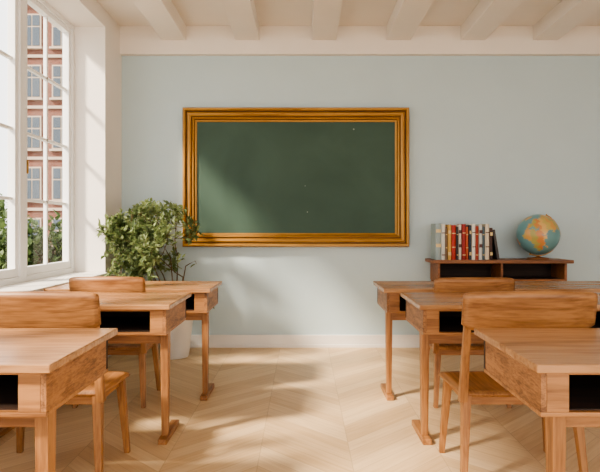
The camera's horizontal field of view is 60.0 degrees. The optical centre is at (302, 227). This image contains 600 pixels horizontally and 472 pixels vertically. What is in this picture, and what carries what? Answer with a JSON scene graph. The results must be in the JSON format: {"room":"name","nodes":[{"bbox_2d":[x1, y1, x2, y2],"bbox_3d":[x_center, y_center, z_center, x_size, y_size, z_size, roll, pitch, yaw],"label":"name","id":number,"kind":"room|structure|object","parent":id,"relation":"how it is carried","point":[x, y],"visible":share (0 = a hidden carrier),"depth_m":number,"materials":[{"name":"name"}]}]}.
{"room":"classroom","nodes":[
{"label":"classroom","id":0,"kind":"room"},
{"bbox_2d":[45,0,121,276],"bbox_3d":[-1.930,-0.390,1.710,0.360,3.080,7.020,0,0,0],"label":"wall","id":1,"kind":"structure","parent":0,"point":[98,59],"depth_m":4.60,"materials":[{"name":"white paint"}]},
{"bbox_2d":[0,0,22,285],"bbox_3d":[-2.063,-0.695,3.337,0.086,2.170,0.842,0,0,0],"label":"window","id":2,"kind":"structure","parent":1,"relation":"in","point":[13,274],"depth_m":3.68,"materials":[{"name":"paint"}]},
{"bbox_2d":[23,0,74,281],"bbox_3d":[-2.063,-0.695,4.179,0.086,2.170,0.842,0,0,0],"label":"window","id":3,"kind":"structure","parent":1,"relation":"in","point":[33,272],"depth_m":4.21,"materials":[{"name":"paint"}]},
{"bbox_2d":[0,272,107,290],"bbox_3d":[-1.900,0.410,2.075,0.400,0.040,5.030,0,0,0],"label":"windowsill","id":4,"kind":"object","parent":1,"relation":"attached to","point":[41,284],"visible":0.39,"depth_m":3.72,"materials":[{"name":"paint"}]},
{"bbox_2d":[0,348,599,471],"bbox_3d":[1.145,1.200,1.710,6.510,0.100,7.020,0,0,0],"label":"floor","id":5,"kind":"structure","parent":0,"point":[266,409],"depth_m":3.04,"materials":[{"name":"beige wood"}]},
{"bbox_2d":[0,328,117,471],"bbox_3d":[-1.230,0.775,1.800,0.980,0.750,0.560,0,0,0],"label":"school desk","id":6,"kind":"object","parent":5,"relation":"on","point":[42,369],"visible":1,"depth_m":1.65,"materials":[{"name":"brown wood"}]},
{"bbox_2d":[0,291,129,471],"bbox_3d":[-1.175,0.710,2.445,0.590,0.881,0.490,0,0,0],"label":"chair","id":7,"kind":"object","parent":5,"relation":"on","point":[18,309],"visible":0.56,"depth_m":2.23,"materials":[{"name":"brown wood"}]},
{"bbox_2d":[0,292,190,444],"bbox_3d":[-1.212,0.775,2.970,1.036,0.750,0.540,0,0,0],"label":"school desk","id":8,"kind":"object","parent":5,"relation":"on","point":[138,317],"visible":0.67,"depth_m":2.81,"materials":[{"name":"brown wood"}]},
{"bbox_2d":[69,276,160,407],"bbox_3d":[-1.240,0.727,3.480,0.480,0.846,0.460,0,0,0],"label":"chair","id":9,"kind":"object","parent":5,"relation":"on","point":[97,283],"visible":0.42,"depth_m":3.29,"materials":[{"name":"brown wood"}]},
{"bbox_2d":[44,281,221,400],"bbox_3d":[-1.175,0.775,3.670,1.130,0.750,0.520,0,0,0],"label":"school desk","id":10,"kind":"object","parent":5,"relation":"on","point":[204,294],"visible":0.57,"depth_m":3.51,"materials":[{"name":"brown wood"}]},
{"bbox_2d":[95,198,213,359],"bbox_3d":[-1.236,0.444,4.428,0.984,1.412,1.072,0,0,0],"label":"potted plant","id":11,"kind":"object","parent":5,"relation":"on","point":[139,252],"visible":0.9,"depth_m":4.43,"materials":[{"name":"green plant"}]},
{"bbox_2d":[429,277,514,407],"bbox_3d":[1.085,0.730,3.480,0.510,0.841,0.460,0,0,0],"label":"chair","id":12,"kind":"object","parent":5,"relation":"on","point":[450,284],"visible":0.41,"depth_m":3.28,"materials":[{"name":"brown wood"}]},
{"bbox_2d":[373,281,599,400],"bbox_3d":[1.490,0.775,3.670,1.920,0.750,0.520,0,0,0],"label":"school desk","id":13,"kind":"object","parent":5,"relation":"on","point":[389,299],"visible":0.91,"depth_m":3.51,"materials":[{"name":"brown wood"}]},
{"bbox_2d":[425,258,573,280],"bbox_3d":[1.805,0.720,4.832,1.270,0.860,0.305,0,0,0],"label":"shelf","id":14,"kind":"object","parent":5,"relation":"on","point":[519,269],"visible":0.59,"depth_m":4.95,"materials":[{"name":"brown wood"}]},
{"bbox_2d":[431,223,499,259],"bbox_3d":[1.497,0.124,4.822,0.582,0.330,0.203,0,0,0],"label":"books","id":15,"kind":"object","parent":14,"relation":"on","point":[459,241],"visible":1,"depth_m":4.73,"materials":[{"name":"paper"}]},
{"bbox_2d":[516,214,560,259],"bbox_3d":[2.176,0.080,4.800,0.384,0.418,0.372,0,0,0],"label":"desk globe","id":16,"kind":"object","parent":14,"relation":"on","point":[538,234],"visible":1,"depth_m":4.68,"materials":[{"name":"multicoloured plastic"}]},
{"bbox_2d":[400,292,599,444],"bbox_3d":[1.278,0.775,2.970,1.344,0.750,0.540,0,0,0],"label":"school desk","id":17,"kind":"object","parent":5,"relation":"on","point":[437,316],"visible":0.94,"depth_m":2.81,"materials":[{"name":"brown wood"}]},
{"bbox_2d":[438,291,597,471],"bbox_3d":[0.980,0.710,2.445,0.580,0.881,0.490,0,0,0],"label":"chair","id":18,"kind":"object","parent":5,"relation":"on","point":[490,309],"visible":0.58,"depth_m":2.24,"materials":[{"name":"brown wood"}]},
{"bbox_2d":[474,328,599,471],"bbox_3d":[1.317,0.775,1.800,1.266,0.750,0.560,0,0,0],"label":"school desk","id":19,"kind":"object","parent":5,"relation":"on","point":[554,372],"visible":1,"depth_m":1.65,"materials":[{"name":"brown wood"}]},
{"bbox_2d":[97,0,599,25],"bbox_3d":[1.145,-2.005,1.710,6.510,0.150,7.020,0,0,0],"label":"ceiling","id":20,"kind":"structure","parent":0,"point":[124,12],"depth_m":4.66,"materials":[{"name":"paint"}]},
{"bbox_2d":[132,0,185,39],"bbox_3d":[-1.230,-1.860,1.580,0.230,0.140,6.760,0,0,0],"label":"ceiling beam","id":21,"kind":"structure","parent":20,"relation":"attached to","point":[162,15],"depth_m":4.49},
{"bbox_2d":[221,0,258,39],"bbox_3d":[-0.530,-1.860,1.580,0.230,0.140,6.760,0,0,0],"label":"ceiling beam","id":22,"kind":"structure","parent":20,"relation":"attached to","point":[242,17],"depth_m":4.46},
{"bbox_2d":[312,0,342,39],"bbox_3d":[0.200,-1.860,1.580,0.230,0.140,6.760,0,0,0],"label":"ceiling beam","id":23,"kind":"structure","parent":20,"relation":"attached to","point":[326,13],"depth_m":4.46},
{"bbox_2d":[386,0,432,39],"bbox_3d":[0.910,-1.860,1.580,0.230,0.140,6.760,0,0,0],"label":"ceiling beam","id":24,"kind":"structure","parent":20,"relation":"attached to","point":[406,16],"depth_m":4.47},
{"bbox_2d":[461,0,522,39],"bbox_3d":[1.620,-1.860,1.580,0.230,0.140,6.760,0,0,0],"label":"ceiling beam","id":25,"kind":"structure","parent":20,"relation":"attached to","point":[487,15],"depth_m":4.49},
{"bbox_2d":[533,0,599,39],"bbox_3d":[2.310,-1.860,1.580,0.230,0.140,6.760,0,0,0],"label":"ceiling beam","id":26,"kind":"structure","parent":20,"relation":"attached to","point":[566,15],"depth_m":4.51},
{"bbox_2d":[122,56,599,334],"bbox_3d":[1.225,-0.390,5.120,5.950,3.080,0.200,0,0,0],"label":"wall","id":27,"kind":"structure","parent":0,"point":[499,142],"depth_m":5.02,"materials":[{"name":"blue paint"}]},
{"bbox_2d":[151,335,419,347],"bbox_3d":[1.225,1.090,5.005,5.950,0.120,0.030,0,0,0],"label":"baseboard","id":28,"kind":"structure","parent":27,"relation":"attached to","point":[215,341],"depth_m":5.00,"materials":[{"name":"paint"}]},
{"bbox_2d":[182,107,408,246],"bbox_3d":[-0.068,-0.485,4.978,2.165,1.330,0.078,0,0,0],"label":"chalkboard","id":29,"kind":"object","parent":27,"relation":"attached to","point":[252,176],"visible":0.92,"depth_m":5.00,"materials":[{"name":"wood"},{"name":"slate"}]},
{"bbox_2d":[120,26,599,55],"bbox_3d":[1.225,-1.795,4.990,5.950,0.270,0.060,0,0,0],"label":"crown molding","id":30,"kind":"structure","parent":27,"relation":"attached to","point":[134,40],"depth_m":4.96,"materials":[{"name":"paint"}]},
{"label":"outside","id":31,"kind":"structure","parent":0,"visible":0},
{"bbox_3d":[-15.000,4.250,25.000,90.000,0.200,110.000,0,0,0],"label":"ground","id":32,"kind":"structure","parent":31,"visible":0},
{"bbox_2d":[0,193,38,234],"bbox_3d":[-7.039,1.669,11.889,1.826,4.972,2.398,0,0,7],"label":"tree","id":33,"kind":"object","parent":32,"relation":"on","point":[2,204],"visible":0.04,"depth_m":11.98,"materials":[{"name":"green plant"}]},
{"bbox_2d":[0,209,62,269],"bbox_3d":[-4.960,1.898,9.634,1.820,4.513,2.078,0,0,36],"label":"tree","id":34,"kind":"object","parent":32,"relation":"on","point":[34,242],"visible":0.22,"depth_m":9.29,"materials":[{"name":"green plant"}]},
{"bbox_2d":[27,4,62,254],"bbox_3d":[-9.375,-3.325,28.950,8.250,14.950,10.500,0,0,0],"label":"brick apartment building","id":35,"kind":"structure","parent":32,"relation":"on","point":[34,19],"depth_m":23.95,"materials":[{"name":"brick"}]}
]}

